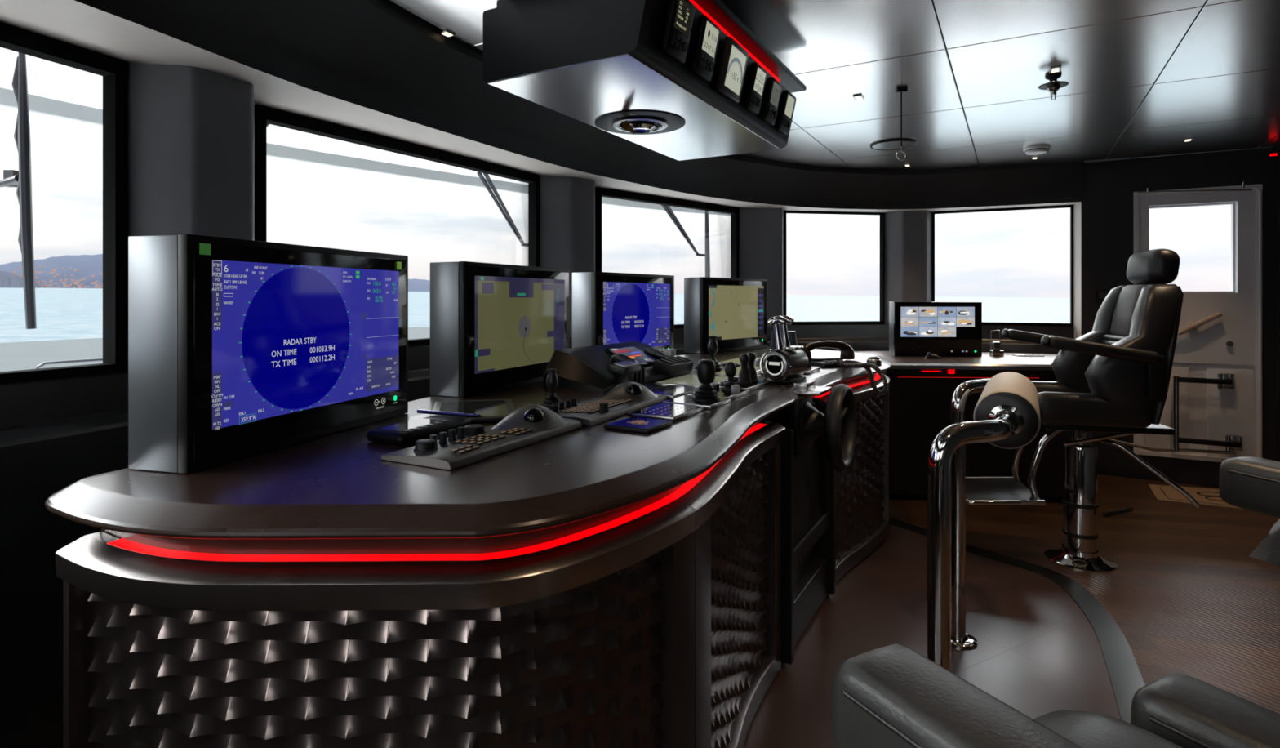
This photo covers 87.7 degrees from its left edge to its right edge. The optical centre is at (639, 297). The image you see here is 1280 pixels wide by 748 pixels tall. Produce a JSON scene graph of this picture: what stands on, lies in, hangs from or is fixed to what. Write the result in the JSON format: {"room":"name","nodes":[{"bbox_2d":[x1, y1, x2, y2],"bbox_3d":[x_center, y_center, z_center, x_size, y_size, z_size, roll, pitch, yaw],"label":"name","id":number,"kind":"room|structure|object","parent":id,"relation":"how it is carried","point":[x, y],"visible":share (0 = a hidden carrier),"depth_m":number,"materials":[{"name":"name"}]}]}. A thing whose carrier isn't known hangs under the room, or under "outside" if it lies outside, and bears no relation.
{"room":"control cabin","nodes":[
{"label":"control cabin","id":0,"kind":"room"},
{"bbox_2d":[128,62,254,239],"bbox_3d":[-1.431,-0.245,2.220,0.315,0.950,0.479,0,0,0],"label":"pillar","id":1,"kind":"structure","parent":0,"point":[191,129],"depth_m":2.02,"materials":[{"name":"paint"}]},
{"bbox_2d":[0,324,1074,747],"bbox_3d":[0.569,0.752,1.793,5.752,1.065,7.708,0,0,0],"label":"wall","id":2,"kind":"structure","parent":0,"point":[55,434],"depth_m":1.71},
{"bbox_2d":[0,22,128,383],"bbox_3d":[-1.868,-0.249,1.109,0.695,0.957,1.782,0,0,0],"label":"window","id":3,"kind":"structure","parent":2,"relation":"in","point":[114,71],"depth_m":1.95,"materials":[{"name":"black metal"}]},
{"bbox_2d":[0,52,36,328],"bbox_3d":[-2.022,-0.317,2.017,0.388,0.827,0.090,0,0,0],"label":"windscreen wiper","id":4,"kind":"object","parent":3,"relation":"attached to","point":[21,179],"visible":0.96,"depth_m":2.01,"materials":[{"name":"black metal"}]},
{"bbox_2d":[254,103,539,346],"bbox_3d":[-1.004,-0.249,3.130,0.863,0.957,1.429,0,0,0],"label":"window","id":5,"kind":"structure","parent":2,"relation":"in","point":[529,182],"depth_m":2.88,"materials":[{"name":"black metal"}]},
{"bbox_2d":[595,186,739,328],"bbox_3d":[0.234,-0.249,4.738,1.082,0.957,1.023,0,0,0],"label":"window","id":6,"kind":"structure","parent":2,"relation":"in","point":[728,217],"depth_m":4.98,"materials":[{"name":"black metal"}]},
{"bbox_2d":[783,210,884,324],"bbox_3d":[1.589,-0.249,5.467,0.855,0.950,0.180,0,0,0],"label":"window","id":7,"kind":"structure","parent":2,"relation":"in","point":[881,214],"depth_m":5.47,"materials":[{"name":"black"}]},
{"bbox_2d":[933,204,1073,326],"bbox_3d":[2.843,-0.249,5.262,0.904,0.950,0.459,0,0,0],"label":"window","id":8,"kind":"structure","parent":2,"relation":"in","point":[1071,324],"depth_m":5.14,"materials":[{"name":"black"}]},
{"bbox_2d":[539,175,595,337],"bbox_3d":[-0.453,-0.245,4.054,0.368,0.950,0.460,0,0,0],"label":"pillar","id":9,"kind":"structure","parent":0,"point":[566,203],"depth_m":3.86,"materials":[{"name":"paint"}]},
{"bbox_2d":[75,0,1084,208],"bbox_3d":[0.706,-0.843,1.750,5.054,0.285,7.115,0,0,0],"label":"ceiling bulkhead","id":10,"kind":"structure","parent":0,"point":[375,55],"depth_m":2.81,"materials":[{"name":"black paint"}]},
{"bbox_2d":[0,87,717,214],"bbox_3d":[-1.037,-0.968,1.846,4.412,0.465,8.608,0,0,0],"label":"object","id":11,"kind":"structure","parent":10,"relation":"attached to","point":[37,104],"depth_m":3.71,"materials":[{"name":"white metal"}]},
{"bbox_2d":[0,0,1079,212],"bbox_3d":[0.562,-0.853,1.800,5.605,0.305,7.677,0,0,0],"label":"trim","id":12,"kind":"structure","parent":10,"relation":"attached to","point":[73,22],"depth_m":2.24,"materials":[{"name":"metal"}]},
{"bbox_2d":[0,47,519,183],"bbox_3d":[-0.973,-0.782,1.799,4.284,0.015,8.464,0,0,0],"label":"roof brow","id":13,"kind":"structure","parent":12,"relation":"attached to","point":[45,78],"depth_m":2.64,"materials":[{"name":"white paint"}]},
{"bbox_2d":[476,171,525,246],"bbox_3d":[-0.844,-0.551,4.150,0.344,0.473,0.028,0,0,0],"label":"windscreen wiper","id":14,"kind":"object","parent":13,"relation":"hanging from","point":[505,213],"visible":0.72,"depth_m":4.14,"materials":[{"name":"black metal"}]},
{"bbox_2d":[661,204,710,277],"bbox_3d":[0.365,-0.236,5.350,0.399,1.051,0.044,0,0,0],"label":"windscreen wiper","id":15,"kind":"object","parent":13,"relation":"hanging from","point":[668,209],"visible":0.72,"depth_m":5.34,"materials":[{"name":"black metal"}]},
{"bbox_2d":[739,208,783,326],"bbox_3d":[0.946,-0.245,5.332,0.446,0.950,0.219,0,0,0],"label":"pillar","id":16,"kind":"structure","parent":0,"point":[761,229],"depth_m":5.23,"materials":[{"name":"paint"}]},
{"bbox_2d":[388,0,1279,169],"bbox_3d":[0.934,-1.025,2.159,9.192,0.080,10.704,0,0,0],"label":"ceiling","id":17,"kind":"structure","parent":0,"point":[1144,77],"depth_m":2.95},
{"bbox_2d":[438,29,456,37],"bbox_3d":[-0.717,-0.981,2.481,0.040,0.008,0.050,0,0,29],"label":"recessed light","id":18,"kind":"object","parent":17,"relation":"in","point":[448,33],"visible":1,"depth_m":2.47,"materials":[{"name":"metal"}]},
{"bbox_2d":[482,0,806,160],"bbox_3d":[0.101,-0.765,2.337,0.567,0.440,1.475,0,0,29],"label":"console","id":19,"kind":"object","parent":17,"relation":"attached to","point":[602,64],"visible":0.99,"depth_m":1.94,"materials":[{"name":"black metal"}]},
{"bbox_2d":[628,120,655,133],"bbox_3d":[0.000,-0.601,2.357,0.112,0.022,0.112,0,0,29],"label":"lamp","id":20,"kind":"object","parent":19,"relation":"on","point":[639,126],"depth_m":2.32,"materials":[{"name":"silver metal"}]},
{"bbox_2d":[660,0,695,62],"bbox_3d":[0.106,-0.730,1.803,0.060,0.160,0.118,0,0,29],"label":"instrument","id":21,"kind":"object","parent":19,"relation":"attached to","point":[680,13],"visible":1,"depth_m":1.78,"materials":[{"name":"black plastic"}]},
{"bbox_2d":[688,14,720,81],"bbox_3d":[0.194,-0.730,1.959,0.060,0.160,0.118,0,0,29],"label":"instrument","id":22,"kind":"object","parent":19,"relation":"attached to","point":[708,33],"visible":1,"depth_m":1.94,"materials":[{"name":"black plastic"}]},
{"bbox_2d":[715,35,748,102],"bbox_3d":[0.298,-0.730,2.147,0.058,0.166,0.165,0,0,29],"label":"instrument","id":23,"kind":"object","parent":19,"relation":"attached to","point":[734,58],"visible":1,"depth_m":2.12,"materials":[{"name":"black"}]},
{"bbox_2d":[742,62,767,114],"bbox_3d":[0.406,-0.730,2.333,0.059,0.154,0.112,0,0,29],"label":"instrument","id":24,"kind":"object","parent":19,"relation":"attached to","point":[757,74],"visible":1,"depth_m":2.31,"materials":[{"name":"black plastic"}]},
{"bbox_2d":[760,76,782,124],"bbox_3d":[0.492,-0.730,2.486,0.059,0.154,0.112,0,0,29],"label":"instrument","id":25,"kind":"object","parent":19,"relation":"attached to","point":[773,89],"visible":1,"depth_m":2.46,"materials":[{"name":"black plastic"}]},
{"bbox_2d":[775,89,795,134],"bbox_3d":[0.578,-0.730,2.638,0.059,0.154,0.112,0,0,30],"label":"instrument","id":26,"kind":"object","parent":19,"relation":"attached to","point":[783,125],"visible":1,"depth_m":2.61,"materials":[{"name":"black"}]},
{"bbox_2d":[853,93,864,100],"bbox_3d":[1.073,-0.981,3.272,0.042,0.008,0.075,0,0,29],"label":"recessed light","id":27,"kind":"object","parent":17,"relation":"in","point":[860,96],"visible":1,"depth_m":3.26,"materials":[{"name":"metal"}]},
{"bbox_2d":[870,138,917,150],"bbox_3d":[1.627,-0.979,4.283,0.284,0.012,0.284,0,0,0],"label":"ceiling speaker","id":28,"kind":"object","parent":17,"relation":"attached to","point":[895,144],"visible":0.94,"depth_m":4.27},
{"bbox_2d":[894,88,907,160],"bbox_3d":[1.234,-0.814,3.147,0.052,0.340,0.030,0,0,0],"label":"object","id":29,"kind":"object","parent":17,"relation":"hanging from","point":[900,91],"visible":1,"depth_m":3.14,"materials":[{"name":"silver metal"}]},
{"bbox_2d":[1031,155,1038,159],"bbox_3d":[2.777,-0.981,4.691,0.042,0.008,0.075,0,0,29],"label":"recessed light","id":30,"kind":"object","parent":17,"relation":"in","point":[1035,157],"visible":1,"depth_m":4.68,"materials":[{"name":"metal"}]},
{"bbox_2d":[1022,144,1050,155],"bbox_3d":[2.605,-0.964,4.378,0.156,0.042,0.156,0,0,0],"label":"smoke detector","id":31,"kind":"object","parent":17,"relation":"attached to","point":[1040,148],"visible":1,"depth_m":4.33,"materials":[{"name":"white paint"}]},
{"bbox_2d":[1038,71,1068,99],"bbox_3d":[1.828,-0.929,2.949,0.116,0.110,0.116,0,0,0],"label":"sprinkler","id":32,"kind":"object","parent":17,"relation":"attached to","point":[1053,86],"visible":1,"depth_m":2.93,"materials":[{"name":"metal"}]},
{"bbox_2d":[1048,65,1061,73],"bbox_3d":[1.789,-0.981,2.872,0.042,0.008,0.075,0,0,29],"label":"recessed light","id":33,"kind":"object","parent":17,"relation":"in","point":[1055,68],"visible":1,"depth_m":2.86,"materials":[{"name":"metal"}]},
{"bbox_2d":[1182,137,1193,142],"bbox_3d":[3.416,-0.981,4.156,0.042,0.008,0.075,0,0,30],"label":"recessed light","id":34,"kind":"object","parent":17,"relation":"in","point":[1186,139],"visible":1,"depth_m":4.14,"materials":[{"name":"metal"}]},
{"bbox_2d":[884,209,933,324],"bbox_3d":[2.212,-0.245,5.464,0.415,0.950,0.204,0,0,0],"label":"pillar","id":35,"kind":"structure","parent":0,"point":[908,234],"depth_m":5.39,"materials":[{"name":"paint"}]},
{"bbox_2d":[742,474,1279,747],"bbox_3d":[1.002,1.310,2.178,9.329,0.070,10.840,0,0,0],"label":"floor","id":36,"kind":"structure","parent":0,"point":[1186,593],"depth_m":2.72,"materials":[{"name":"brown wood"}]},
{"bbox_2d":[44,346,891,747],"bbox_3d":[0.176,0.792,2.837,2.530,0.946,3.593,0,0,0],"label":"console","id":37,"kind":"object","parent":36,"relation":"on","point":[594,586],"visible":0.93,"depth_m":1.15,"materials":[{"name":"paint"}]},
{"bbox_2d":[128,233,408,473],"bbox_3d":[-0.838,0.108,1.625,0.153,0.458,0.700,0,0,15],"label":"monitor","id":38,"kind":"object","parent":37,"relation":"on","point":[244,348],"visible":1,"depth_m":1.41,"materials":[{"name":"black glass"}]},
{"bbox_2d":[199,243,210,254],"bbox_3d":[-0.848,-0.094,1.301,0.001,0.022,0.024,0,0,15],"label":"tab","id":39,"kind":"object","parent":38,"relation":"attached to","point":[204,248],"visible":1,"depth_m":1.30,"materials":[{"name":"green plastic"}]},
{"bbox_2d":[396,261,401,269],"bbox_3d":[-0.684,-0.090,1.893,0.002,0.022,0.020,0,0,15],"label":"tab","id":40,"kind":"object","parent":38,"relation":"attached to","point":[398,264],"visible":1,"depth_m":1.89,"materials":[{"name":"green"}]},
{"bbox_2d":[366,414,471,444],"bbox_3d":[-0.538,0.322,1.643,0.115,0.029,0.250,0,0,24],"label":"display","id":41,"kind":"object","parent":37,"relation":"on","point":[413,430],"visible":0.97,"depth_m":1.58,"materials":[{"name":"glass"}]},
{"bbox_2d":[44,346,891,538],"bbox_3d":[0.156,0.360,2.771,1.291,0.044,3.967,0,0,29],"label":"countertop","id":42,"kind":"structure","parent":37,"relation":"on","point":[338,485],"depth_m":1.22,"materials":[{"name":"paint"}]},
{"bbox_2d":[430,398,515,422],"bbox_3d":[-0.487,0.331,1.952,0.235,0.012,0.340,0,0,-14],"label":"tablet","id":43,"kind":"object","parent":37,"relation":"on","point":[491,410],"visible":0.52,"depth_m":1.96,"materials":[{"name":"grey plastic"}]},
{"bbox_2d":[417,408,482,417],"bbox_3d":[-0.496,0.303,1.736,0.205,0.010,0.010,0,0,22],"label":"stylus","id":44,"kind":"object","parent":43,"relation":"on","point":[424,411],"visible":1,"depth_m":1.73,"materials":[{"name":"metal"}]},
{"bbox_2d":[380,404,582,470],"bbox_3d":[-0.344,0.303,1.554,0.192,0.068,0.480,0,0,27],"label":"keyboard","id":45,"kind":"object","parent":37,"relation":"on","point":[527,424],"visible":1,"depth_m":1.49,"materials":[{"name":"black plastic"}]},
{"bbox_2d":[430,261,569,397],"bbox_3d":[-0.511,0.108,2.582,0.153,0.458,0.700,0,0,24],"label":"monitor","id":46,"kind":"object","parent":37,"relation":"on","point":[494,326],"visible":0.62,"depth_m":2.36,"materials":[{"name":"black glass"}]},
{"bbox_2d":[541,368,561,406],"bbox_3d":[-0.267,0.277,2.023,0.077,0.122,0.076,0,0,-30],"label":"joystick","id":47,"kind":"object","parent":37,"relation":"on","point":[552,380],"visible":0.84,"depth_m":2.01,"materials":[{"name":"black plastic"}]},
{"bbox_2d":[545,381,666,426],"bbox_3d":[-0.108,0.303,2.006,0.200,0.068,0.489,0,0,26],"label":"keyboard","id":48,"kind":"object","parent":37,"relation":"on","point":[626,397],"visible":0.95,"depth_m":1.97,"materials":[{"name":"black plastic"}]},
{"bbox_2d":[543,341,693,391],"bbox_3d":[-0.044,0.270,2.746,0.326,0.135,0.720,0,0,30],"label":"pod","id":49,"kind":"object","parent":37,"relation":"on","point":[601,367],"visible":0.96,"depth_m":2.56,"materials":[{"name":"black plastic"}]},
{"bbox_2d":[613,362,626,367],"bbox_3d":[-0.073,0.248,2.445,0.050,0.014,0.014,0,0,30],"label":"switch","id":50,"kind":"object","parent":49,"relation":"attached to","point":[615,364],"depth_m":2.44,"materials":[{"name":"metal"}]},
{"bbox_2d":[572,271,674,357],"bbox_3d":[-0.068,0.108,3.465,0.153,0.458,0.700,0,0,35],"label":"monitor","id":51,"kind":"object","parent":37,"relation":"on","point":[608,307],"visible":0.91,"depth_m":3.31,"materials":[{"name":"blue glass"}]},
{"bbox_2d":[604,416,671,433],"bbox_3d":[-0.004,0.332,1.740,0.130,0.011,0.137,0,0,30],"label":"panel","id":52,"kind":"object","parent":37,"relation":"on","point":[638,424],"visible":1,"depth_m":1.71,"materials":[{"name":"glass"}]},
{"bbox_2d":[627,402,704,421],"bbox_3d":[0.079,0.331,1.932,0.145,0.013,0.207,0,0,30],"label":"panel","id":53,"kind":"object","parent":37,"relation":"on","point":[666,411],"visible":0.99,"depth_m":1.89,"materials":[{"name":"metal"}]},
{"bbox_2d":[650,385,698,399],"bbox_3d":[0.108,0.331,2.333,0.140,0.013,0.240,0,0,29],"label":"panel","id":54,"kind":"object","parent":37,"relation":"on","point":[671,392],"visible":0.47,"depth_m":2.32,"materials":[{"name":"metal"}]},
{"bbox_2d":[653,374,728,386],"bbox_3d":[0.215,0.330,2.614,0.200,0.015,0.307,0,0,30],"label":"display","id":55,"kind":"object","parent":37,"relation":"on","point":[691,380],"visible":0.52,"depth_m":2.55,"materials":[{"name":"glass"}]},
{"bbox_2d":[662,395,731,409],"bbox_3d":[0.181,0.331,2.112,0.165,0.013,0.167,0,0,29],"label":"plate","id":56,"kind":"object","parent":37,"relation":"on","point":[685,399],"visible":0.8,"depth_m":2.06,"materials":[{"name":"metal"}]},
{"bbox_2d":[692,359,720,401],"bbox_3d":[0.210,0.260,2.107,0.090,0.128,0.090,0,0,-29],"label":"joystick","id":57,"kind":"object","parent":56,"relation":"on","point":[706,368],"visible":1,"depth_m":2.08,"materials":[{"name":"black plastic"}]},
{"bbox_2d":[706,335,723,372],"bbox_3d":[0.329,0.255,3.018,0.104,0.164,0.104,0,0,-29],"label":"joystick","id":58,"kind":"object","parent":37,"relation":"on","point":[712,346],"visible":0.62,"depth_m":3.00,"materials":[{"name":"black plastic"}]},
{"bbox_2d":[687,383,750,399],"bbox_3d":[0.274,0.324,2.294,0.147,0.026,0.215,0,0,29],"label":"panel","id":59,"kind":"object","parent":37,"relation":"on","point":[722,393],"visible":0.4,"depth_m":2.26,"materials":[{"name":"metal"}]},
{"bbox_2d":[720,361,740,391],"bbox_3d":[0.319,0.275,2.344,0.068,0.098,0.068,0,0,-30],"label":"joystick","id":60,"kind":"object","parent":59,"relation":"on","point":[730,367],"visible":0.88,"depth_m":2.33,"materials":[{"name":"black plastic"}]},
{"bbox_2d":[731,384,739,393],"bbox_3d":[0.324,0.311,2.263,0.020,0.026,0.028,0,0,33],"label":"block","id":61,"kind":"object","parent":59,"relation":"on","point":[735,388],"visible":1,"depth_m":2.25,"materials":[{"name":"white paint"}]},
{"bbox_2d":[684,276,767,353],"bbox_3d":[0.565,0.108,4.286,0.153,0.458,0.700,0,0,44],"label":"monitor","id":62,"kind":"object","parent":37,"relation":"on","point":[732,310],"visible":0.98,"depth_m":4.14,"materials":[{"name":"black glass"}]},
{"bbox_2d":[715,365,763,378],"bbox_3d":[0.448,0.330,2.951,0.137,0.015,0.400,0,0,29],"label":"display","id":63,"kind":"object","parent":37,"relation":"on","point":[722,373],"visible":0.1,"depth_m":2.88,"materials":[{"name":"metal"}]},
{"bbox_2d":[718,356,763,366],"bbox_3d":[0.523,0.330,3.443,0.120,0.015,0.370,0,0,29],"label":"display","id":64,"kind":"object","parent":37,"relation":"on","point":[736,361],"visible":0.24,"depth_m":3.36,"materials":[{"name":"metal"}]},
{"bbox_2d":[719,377,768,391],"bbox_3d":[0.383,0.323,2.502,0.133,0.028,0.235,0,0,29],"label":"switch panel","id":65,"kind":"object","parent":37,"relation":"on","point":[754,385],"visible":0.44,"depth_m":2.46,"materials":[{"name":"metal"}]},
{"bbox_2d":[736,353,752,384],"bbox_3d":[0.393,0.268,2.506,0.060,0.112,0.060,0,0,-30],"label":"joystick","id":66,"kind":"object","parent":65,"relation":"on","point":[744,374],"visible":0.98,"depth_m":2.49,"materials":[{"name":"black plastic"}]},
{"bbox_2d":[746,352,759,382],"bbox_3d":[0.427,0.268,2.567,0.060,0.112,0.060,0,0,-30],"label":"joystick","id":67,"kind":"object","parent":65,"relation":"on","point":[751,368],"visible":0.77,"depth_m":2.55,"materials":[{"name":"black plastic"}]},
{"bbox_2d":[769,330,797,349],"bbox_3d":[0.816,0.257,3.777,0.170,0.160,0.080,0,0,-17],"label":"display","id":68,"kind":"object","parent":37,"relation":"on","point":[792,334],"visible":0.21,"depth_m":3.76,"materials":[{"name":"black plastic"}]},
{"bbox_2d":[760,315,808,384],"bbox_3d":[0.582,0.205,2.669,0.132,0.264,0.198,0,0,37],"label":"throttle","id":69,"kind":"object","parent":37,"relation":"on","point":[786,363],"visible":0.98,"depth_m":2.62,"materials":[{"name":"metal"}]},
{"bbox_2d":[804,366,820,373],"bbox_3d":[0.709,0.330,3.056,0.185,0.015,0.200,0,0,30],"label":"switch panel","id":70,"kind":"object","parent":37,"relation":"on","point":[810,369],"visible":0.29,"depth_m":3.01,"materials":[{"name":"metal"}]},
{"bbox_2d":[801,340,888,395],"bbox_3d":[1.013,0.329,3.177,0.342,0.220,0.500,0,0,-24],"label":"telephone","id":71,"kind":"object","parent":37,"relation":"on","point":[847,352],"visible":0.97,"depth_m":3.26,"materials":[{"name":"grey plastic"}]},
{"bbox_2d":[866,356,881,366],"bbox_3d":[1.147,0.314,3.270,0.072,0.047,0.072,0,0,0],"label":"compass","id":72,"kind":"object","parent":37,"relation":"on","point":[877,361],"visible":0.84,"depth_m":3.24,"materials":[{"name":"metal"}]},
{"bbox_2d":[853,351,1092,497],"bbox_3d":[2.369,0.827,4.554,1.700,0.836,1.131,0,0,0],"label":"table","id":73,"kind":"object","parent":36,"relation":"on","point":[922,390],"visible":0.44,"depth_m":4.21,"materials":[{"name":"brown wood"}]},
{"bbox_2d":[923,351,942,359],"bbox_3d":[1.961,0.387,4.457,0.125,0.044,0.060,0,0,-6],"label":"computer mouse","id":74,"kind":"object","parent":73,"relation":"on","point":[929,356],"visible":1,"depth_m":4.43,"materials":[{"name":"black plastic"}]},
{"bbox_2d":[888,302,982,356],"bbox_3d":[2.064,0.220,4.668,0.595,0.378,0.119,0,0,2],"label":"monitor","id":75,"kind":"object","parent":73,"relation":"on","point":[942,329],"visible":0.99,"depth_m":4.61,"materials":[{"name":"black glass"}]},
{"bbox_2d":[989,329,1004,355],"bbox_3d":[2.493,0.319,4.659,0.078,0.180,0.050,0,0,0],"label":"lever","id":76,"kind":"object","parent":73,"relation":"on","point":[996,351],"visible":1,"depth_m":4.65,"materials":[{"name":"metal"}]},
{"bbox_2d":[1012,354,1044,356],"bbox_3d":[2.712,0.402,4.659,0.170,0.014,0.100,0,0,6],"label":"notepad","id":77,"kind":"object","parent":73,"relation":"on","point":[1021,355],"visible":1,"depth_m":4.62,"materials":[{"name":"white paint"}]},
{"bbox_2d":[927,371,1040,671],"bbox_3d":[1.033,0.772,2.055,0.766,1.006,1.106,0,0,0],"label":"grab rail","id":78,"kind":"object","parent":36,"relation":"on","point":[1006,414],"visible":1,"depth_m":1.88,"materials":[{"name":"silver metal"}]},
{"bbox_2d":[888,516,1145,723],"bbox_3d":[0.841,1.278,2.524,2.218,0.014,2.892,0,0,0],"label":"trim","id":79,"kind":"structure","parent":36,"relation":"on","point":[1125,675],"depth_m":2.55,"materials":[{"name":"grey metal"}]},
{"bbox_2d":[831,643,1279,747],"bbox_3d":[0.620,0.655,0.608,0.575,1.260,0.662,0,0,-27],"label":"armchair","id":80,"kind":"object","parent":36,"relation":"on","point":[893,695],"visible":1,"depth_m":0.75,"materials":[{"name":"black leather"}]},
{"bbox_2d":[965,248,1200,572],"bbox_3d":[2.073,0.530,3.280,0.980,1.511,0.705,0,0,14],"label":"chair","id":81,"kind":"object","parent":36,"relation":"on","point":[1114,377],"visible":0.92,"depth_m":3.09,"materials":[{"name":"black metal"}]},
{"bbox_2d":[1147,484,1253,511],"bbox_3d":[3.842,1.278,4.206,1.166,0.013,0.670,0,0,0],"label":"doormat","id":82,"kind":"object","parent":36,"relation":"on","point":[1210,497],"visible":0.6,"depth_m":4.27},
{"bbox_2d":[1218,456,1279,566],"bbox_3d":[1.860,0.655,1.490,0.575,1.260,0.662,0,0,-15],"label":"armchair","id":83,"kind":"object","parent":36,"relation":"on","point":[1251,483],"visible":1,"depth_m":1.68,"materials":[{"name":"leather"}]},
{"bbox_2d":[1073,201,1080,338],"bbox_3d":[3.332,0.278,4.985,0.197,2.015,0.270,0,0,0],"label":"pillar","id":84,"kind":"structure","parent":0,"point":[1077,207],"depth_m":4.96,"materials":[{"name":"paint"}]},
{"bbox_2d":[1080,144,1279,487],"bbox_3d":[3.864,0.150,4.554,1.262,2.270,0.872,0,0,0],"label":"wall","id":85,"kind":"structure","parent":0,"point":[1108,187],"depth_m":4.65,"materials":[{"name":"black paint"}]},
{"bbox_2d":[1094,288,1111,301],"bbox_3d":[3.369,-0.015,4.796,0.160,0.085,0.019,0,0,29],"label":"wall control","id":86,"kind":"object","parent":85,"relation":"attached to","point":[1100,294],"visible":0.48,"depth_m":4.81,"materials":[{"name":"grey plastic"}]},
{"bbox_2d":[1107,181,1262,462],"bbox_3d":[3.717,0.172,4.600,0.868,1.875,0.242,0,0,29],"label":"door","id":87,"kind":"structure","parent":85,"relation":"in","point":[1213,405],"depth_m":4.50,"materials":[{"name":"paint"}]},
{"bbox_2d":[1266,151,1279,157],"bbox_3d":[4.098,-0.925,4.317,0.055,0.030,0.037,0,0,30],"label":"warning lamp","id":88,"kind":"object","parent":85,"relation":"attached to","point":[1269,154],"visible":1,"depth_m":4.31,"materials":[{"name":"red plastic"}]},
{"label":"outside","id":89,"kind":"structure","parent":0,"visible":0},
{"bbox_2d":[0,326,430,371],"bbox_3d":[-9.750,1.135,13.800,14.500,0.100,21.600,0,0,0],"label":"deck","id":90,"kind":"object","parent":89,"point":[24,355],"visible":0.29,"depth_m":13.34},
{"bbox_3d":[-0.216,0.995,2.001,9.542,0.020,12.352,0,0,0],"label":"deck","id":91,"kind":"object","parent":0,"visible":0},
{"bbox_2d":[35,357,102,368],"bbox_3d":[-2.710,0.693,3.400,0.395,0.783,0.416,0,0,0],"label":"rail","id":92,"kind":"object","parent":91,"relation":"on","point":[50,362],"visible":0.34,"depth_m":3.28,"materials":[{"name":"silver metal"}]},
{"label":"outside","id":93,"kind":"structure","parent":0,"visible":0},
{"bbox_2d":[0,287,1070,342],"bbox_3d":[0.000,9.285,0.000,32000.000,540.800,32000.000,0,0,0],"label":"sea","id":94,"kind":"structure","parent":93,"point":[61,313],"depth_m":349.89,"materials":[{"name":"liquid"}]},
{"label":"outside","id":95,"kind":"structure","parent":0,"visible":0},
{"bbox_2d":[0,253,430,291],"bbox_3d":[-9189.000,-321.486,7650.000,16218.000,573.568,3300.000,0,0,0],"label":"distant hills","id":96,"kind":"structure","parent":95,"point":[88,264],"depth_m":6838.21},
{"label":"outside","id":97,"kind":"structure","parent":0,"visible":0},
{"bbox_2d":[0,271,39,288],"bbox_3d":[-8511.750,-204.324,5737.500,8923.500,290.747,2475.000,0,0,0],"label":"headland","id":98,"kind":"structure","parent":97,"point":[7,279],"depth_m":4964.01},
{"bbox_2d":[13,265,102,288],"bbox_3d":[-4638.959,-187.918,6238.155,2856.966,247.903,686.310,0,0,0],"label":"coastal town","id":99,"kind":"object","parent":98,"relation":"on","point":[64,285],"visible":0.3,"depth_m":6027.34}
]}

